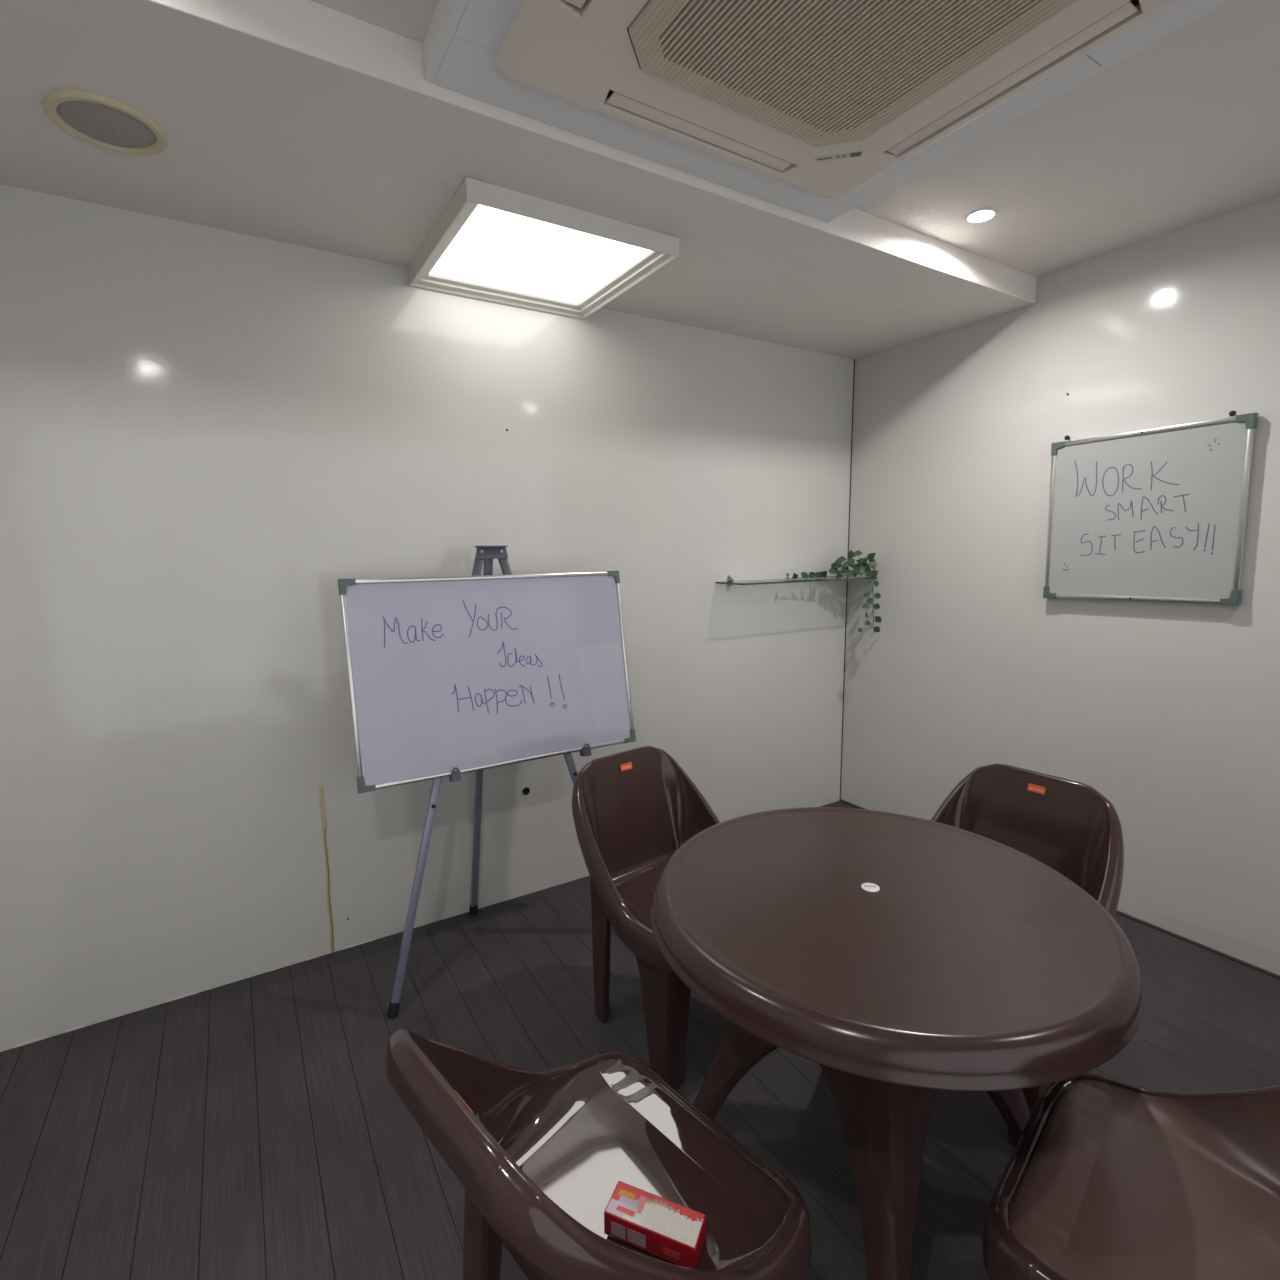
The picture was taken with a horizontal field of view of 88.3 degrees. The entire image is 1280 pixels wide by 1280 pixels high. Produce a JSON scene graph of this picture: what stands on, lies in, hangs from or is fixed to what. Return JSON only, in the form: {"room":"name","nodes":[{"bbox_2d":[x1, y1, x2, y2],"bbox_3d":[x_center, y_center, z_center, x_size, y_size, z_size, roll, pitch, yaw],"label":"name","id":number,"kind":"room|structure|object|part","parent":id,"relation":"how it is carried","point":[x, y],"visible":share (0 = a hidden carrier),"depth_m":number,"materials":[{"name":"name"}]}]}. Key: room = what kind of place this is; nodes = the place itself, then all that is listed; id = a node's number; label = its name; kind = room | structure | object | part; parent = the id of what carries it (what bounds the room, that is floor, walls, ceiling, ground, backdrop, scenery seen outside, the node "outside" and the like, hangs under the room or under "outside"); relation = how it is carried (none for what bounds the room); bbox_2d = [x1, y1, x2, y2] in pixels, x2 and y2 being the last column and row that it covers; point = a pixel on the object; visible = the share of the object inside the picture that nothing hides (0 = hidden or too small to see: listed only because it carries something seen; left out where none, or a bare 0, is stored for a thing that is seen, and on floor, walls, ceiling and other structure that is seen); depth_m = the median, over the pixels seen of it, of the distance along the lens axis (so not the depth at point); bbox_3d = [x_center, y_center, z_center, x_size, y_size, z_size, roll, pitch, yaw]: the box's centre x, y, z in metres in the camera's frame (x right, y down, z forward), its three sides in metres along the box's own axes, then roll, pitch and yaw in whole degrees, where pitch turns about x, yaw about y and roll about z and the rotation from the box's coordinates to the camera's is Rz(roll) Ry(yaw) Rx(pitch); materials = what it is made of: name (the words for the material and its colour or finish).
{"room":"office","nodes":[
{"label":"office","id":0,"kind":"room"},
{"bbox_2d":[0,184,853,1051],"bbox_3d":[-0.646,-0.191,2.437,3.996,2.515,0.104,-5,9,-31],"label":"wall","id":1,"kind":"structure","parent":0,"point":[205,431],"depth_m":2.11,"materials":[{"name":"paint"}]},
{"bbox_2d":[13,939,373,1047],"bbox_3d":[-1.565,1.129,1.978,1.443,0.006,0.004,-5,9,-31],"label":"baseboard","id":2,"kind":"structure","parent":1,"relation":"attached to","point":[39,1039],"depth_m":2.04,"materials":[{"name":"beige"}]},
{"bbox_2d":[319,786,333,951],"bbox_3d":[-1.065,0.784,2.244,0.023,0.596,0.004,-5,9,-31],"label":"strip","id":3,"kind":"object","parent":1,"relation":"attached to","point":[322,804],"visible":1,"depth_m":2.24,"materials":[{"name":"beige"}]},
{"bbox_2d":[716,574,876,585],"bbox_3d":[0.761,-0.291,3.130,0.867,0.046,0.190,-5,9,-31],"label":"glass shelf","id":4,"kind":"object","parent":1,"relation":"attached to","point":[729,582],"visible":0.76,"depth_m":3.03,"materials":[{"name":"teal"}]},
{"bbox_2d":[785,550,881,631],"bbox_3d":[0.933,-0.234,3.213,0.535,0.408,0.153,-2,8,-12],"label":"ivy garland","id":5,"kind":"object","parent":4,"relation":"on","point":[864,566],"visible":1,"depth_m":3.21,"materials":[{"name":"green plant"}]},
{"bbox_2d":[840,359,854,798],"bbox_3d":[1.083,-0.308,3.442,0.006,2.395,0.006,-5,9,-31],"label":"trim","id":6,"kind":"structure","parent":1,"relation":"attached to","point":[854,359],"depth_m":3.44,"materials":[{"name":"black"}]},
{"bbox_2d":[0,0,1279,358],"bbox_3d":[0.332,-1.145,0.788,4.100,0.195,3.700,-5,9,-31],"label":"ceiling","id":7,"kind":"structure","parent":0,"point":[317,124],"depth_m":1.66,"materials":[{"name":"white paint"}]},
{"bbox_2d":[44,90,166,155],"bbox_3d":[-1.151,-1.113,1.427,0.208,0.011,0.208,-5,9,-31],"label":"ceiling speaker","id":8,"kind":"object","parent":7,"relation":"attached to","point":[103,122],"visible":1,"depth_m":1.41,"materials":[{"name":"beige plastic"}]},
{"bbox_2d":[408,177,678,318],"bbox_3d":[-0.323,-1.188,2.074,0.646,0.057,0.630,-5,9,-31],"label":"light panel","id":9,"kind":"object","parent":7,"relation":"attached to","point":[492,243],"visible":1,"depth_m":2.02,"materials":[{"name":"white plastic"}]},
{"bbox_2d":[430,204,650,303],"bbox_3d":[-0.323,-1.196,2.073,0.541,0.008,0.525,-5,9,-31],"label":"diffuser","id":10,"kind":"object","parent":9,"relation":"attached to","point":[491,249],"depth_m":2.06,"materials":[{"name":"white plastic"}]},
{"bbox_2d":[423,0,1229,222],"bbox_3d":[0.387,-1.152,1.114,1.170,0.070,1.252,-5,9,-31],"label":"trim","id":11,"kind":"structure","parent":7,"relation":"attached to","point":[463,38],"depth_m":1.40,"materials":[{"name":"white paint"}]},
{"bbox_2d":[496,0,1178,198],"bbox_3d":[0.372,-1.104,1.139,0.964,0.032,0.964,-5,9,-31],"label":"air conditioner","id":12,"kind":"object","parent":11,"relation":"attached to","point":[823,98],"visible":1,"depth_m":1.27,"materials":[{"name":"beige plastic"}]},
{"bbox_2d":[629,0,1077,146],"bbox_3d":[0.372,-1.094,1.140,0.624,0.009,0.624,-5,9,-31],"label":"grille","id":13,"kind":"object","parent":12,"relation":"attached to","point":[811,73],"depth_m":1.24,"materials":[{"name":"beige plastic"}]},
{"bbox_2d":[965,208,997,223],"bbox_3d":[1.063,-1.323,2.055,0.092,0.005,0.092,-5,9,-31],"label":"recessed light","id":14,"kind":"object","parent":7,"relation":"in","point":[981,215],"visible":1,"depth_m":2.05,"materials":[{"name":"white paint"}]},
{"bbox_2d":[0,801,1279,1279],"bbox_3d":[0.357,1.280,1.124,4.100,0.100,3.700,-5,9,-31],"label":"floor","id":15,"kind":"structure","parent":0,"point":[256,1127],"depth_m":1.66,"materials":[{"name":"black wood"}]},
{"bbox_2d":[387,545,590,1016],"bbox_3d":[-0.512,0.379,2.260,0.841,1.391,0.448,-5,9,-31],"label":"easel","id":16,"kind":"object","parent":15,"relation":"on","point":[486,554],"visible":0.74,"depth_m":2.08,"materials":[{"name":"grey metal"}]},
{"bbox_3d":[-0.683,0.728,2.034,0.027,0.715,0.273,3,9,27],"label":"leg","id":17,"kind":"part","parent":16,"relation":"part of","materials":[{"name":"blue metal"}]},
{"bbox_3d":[-0.600,0.653,2.432,0.119,0.746,0.026,5,10,37],"label":"leg","id":18,"kind":"part","parent":16,"relation":"part of","materials":[{"name":"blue metal"}]},
{"bbox_2d":[338,571,635,793],"bbox_3d":[-0.455,0.103,2.187,0.950,0.637,0.129,-5,9,-31],"label":"whiteboard","id":19,"kind":"object","parent":16,"relation":"on","point":[466,673],"visible":1,"depth_m":2.14,"materials":[{"name":"grey plastic"}]},
{"bbox_3d":[-0.852,0.135,1.944,0.013,0.588,0.020,-5,-1,-31],"label":"frame rail","id":20,"kind":"part","parent":19,"relation":"part of","materials":[{"name":"silver metal"}]},
{"bbox_3d":[-0.486,-0.208,2.189,0.906,0.013,0.020,-5,-1,-31],"label":"frame rail","id":21,"kind":"part","parent":19,"relation":"part of","materials":[{"name":"silver metal"}]},
{"bbox_3d":[-0.424,0.404,2.184,0.906,0.013,0.020,-5,-1,-31],"label":"frame rail","id":22,"kind":"part","parent":19,"relation":"part of","materials":[{"name":"silver metal"}]},
{"bbox_3d":[-0.058,0.060,2.429,0.013,0.588,0.020,-5,-1,-31],"label":"frame rail","id":23,"kind":"part","parent":19,"relation":"part of","materials":[{"name":"silver metal"}]},
{"bbox_3d":[-0.170,0.674,2.347,0.241,0.725,0.028,0,8,5],"label":"leg","id":24,"kind":"part","parent":16,"relation":"part of","materials":[{"name":"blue metal"}]},
{"bbox_2d":[385,1029,811,1279],"bbox_3d":[-0.054,0.874,0.980,0.512,0.752,0.501,-8,11,-43],"label":"plastic chair","id":25,"kind":"object","parent":15,"relation":"on","point":[539,1157],"visible":0.99,"depth_m":0.99,"materials":[{"name":"brown plastic"}]},
{"bbox_3d":[-0.162,0.689,0.854,0.159,0.342,0.423,-8,11,-43],"label":"backrest","id":26,"kind":"part","parent":25,"relation":"part of","materials":[{"name":"brown plastic"}]},
{"bbox_3d":[-0.252,0.995,1.074,0.058,0.490,0.179,1,8,12],"label":"leg","id":27,"kind":"part","parent":25,"relation":"part of","materials":[{"name":"brown plastic"}]},
{"bbox_3d":[-0.016,0.769,1.004,0.340,0.161,0.437,-8,11,-43],"label":"seat","id":28,"kind":"part","parent":25,"relation":"part of","materials":[{"name":"brown plastic"}]},
{"bbox_2d":[604,1181,705,1268],"bbox_3d":[0.021,0.820,0.925,0.135,0.036,0.051,3,9,22],"label":"box","id":29,"kind":"object","parent":25,"relation":"on","point":[668,1230],"visible":1,"depth_m":0.91,"materials":[{"name":"red cardboard"}]},
{"bbox_2d":[572,746,720,1088],"bbox_3d":[0.095,0.743,1.914,0.501,0.752,0.512,-7,10,-39],"label":"plastic chair","id":30,"kind":"object","parent":15,"relation":"on","point":[632,809],"visible":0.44,"depth_m":1.94,"materials":[{"name":"brown plastic"}]},
{"bbox_3d":[-0.110,0.882,1.880,0.058,0.490,0.179,-1,8,-5],"label":"leg","id":31,"kind":"part","parent":30,"relation":"part of","materials":[{"name":"brown plastic"}]},
{"bbox_3d":[0.000,0.530,1.996,0.423,0.342,0.159,-7,10,-39],"label":"backrest","id":32,"kind":"part","parent":30,"relation":"part of","materials":[{"name":"brown plastic"}]},
{"bbox_3d":[0.057,0.960,1.732,0.110,0.372,0.160,-7,10,-39],"label":"leg","id":33,"kind":"part","parent":30,"relation":"part of","materials":[{"name":"brown plastic"}]},
{"bbox_3d":[0.129,0.649,1.858,0.437,0.161,0.340,-7,10,-39],"label":"seat","id":34,"kind":"part","parent":30,"relation":"part of","materials":[{"name":"brown plastic"}]},
{"bbox_2d":[651,807,1143,1279],"bbox_3d":[0.464,0.841,1.364,0.879,0.704,0.879,-5,9,-31],"label":"round table","id":35,"kind":"object","parent":15,"relation":"on","point":[906,958],"visible":0.92,"depth_m":1.12,"materials":[{"name":"brown plastic"}]},
{"bbox_3d":[0.252,0.862,1.370,0.358,0.666,0.249,-2,8,-11],"label":"leg","id":36,"kind":"part","parent":35,"relation":"part of","materials":[{"name":"brown plastic"}]},
{"bbox_3d":[0.461,0.889,1.157,0.249,0.666,0.358,-2,8,-11],"label":"leg","id":37,"kind":"part","parent":35,"relation":"part of","materials":[{"name":"brown plastic"}]},
{"bbox_3d":[0.676,0.859,1.363,0.358,0.666,0.249,-2,8,-11],"label":"leg","id":38,"kind":"part","parent":35,"relation":"part of","materials":[{"name":"brown plastic"}]},
{"bbox_2d":[931,763,1123,1146],"bbox_3d":[0.924,0.760,1.728,0.512,0.752,0.501,-6,10,-37],"label":"plastic chair","id":39,"kind":"object","parent":15,"relation":"on","point":[1066,825],"visible":0.3,"depth_m":1.77,"materials":[{"name":"brown plastic"}]},
{"bbox_3d":[1.037,0.548,1.786,0.159,0.342,0.423,-6,10,-37],"label":"backrest","id":40,"kind":"part","parent":39,"relation":"part of","materials":[{"name":"brown plastic"}]},
{"bbox_3d":[0.916,0.978,1.543,0.160,0.372,0.110,-6,10,-37],"label":"leg","id":41,"kind":"part","parent":39,"relation":"part of","materials":[{"name":"brown plastic"}]},
{"bbox_2d":[983,1073,1279,1279],"bbox_3d":[0.800,0.874,0.918,0.512,0.752,0.501,7,11,44],"label":"plastic chair","id":42,"kind":"object","parent":15,"relation":"on","point":[1105,1178],"visible":1,"depth_m":0.99,"materials":[{"name":"brown plastic"}]},
{"bbox_2d":[841,195,1279,974],"bbox_3d":[2.062,-0.151,1.937,0.122,2.515,3.596,-5,9,-31],"label":"wall","id":43,"kind":"structure","parent":0,"point":[1170,711],"depth_m":2.47,"materials":[{"name":"paint"}]},
{"bbox_2d":[840,799,1279,978],"bbox_3d":[2.009,1.067,2.130,0.009,0.011,3.488,-5,9,-31],"label":"baseboard","id":44,"kind":"structure","parent":43,"relation":"attached to","point":[841,800],"depth_m":2.28,"materials":[{"name":"grey"}]},
{"bbox_2d":[1043,412,1258,604],"bbox_3d":[1.740,-0.431,2.303,0.027,0.590,0.592,-5,8,-31],"label":"whiteboard","id":45,"kind":"object","parent":43,"relation":"attached to","point":[1156,514],"visible":1,"depth_m":2.26,"materials":[{"name":"grey plastic"}]},
{"bbox_3d":[1.590,-0.458,2.546,0.024,0.546,0.016,-5,8,-31],"label":"frame rail","id":46,"kind":"part","parent":45,"relation":"part of","materials":[{"name":"silver metal"}]},
{"bbox_3d":[1.746,-0.148,2.338,0.024,0.016,0.548,-5,8,-31],"label":"frame rail","id":47,"kind":"part","parent":45,"relation":"part of","materials":[{"name":"silver metal"}]},
{"bbox_3d":[1.735,-0.714,2.269,0.024,0.016,0.548,-5,8,-31],"label":"frame rail","id":48,"kind":"part","parent":45,"relation":"part of","materials":[{"name":"silver metal"}]},
{"bbox_3d":[1.891,-0.404,2.062,0.024,0.546,0.016,-5,8,-31],"label":"frame rail","id":49,"kind":"part","parent":45,"relation":"part of","materials":[{"name":"silver metal"}]}
]}

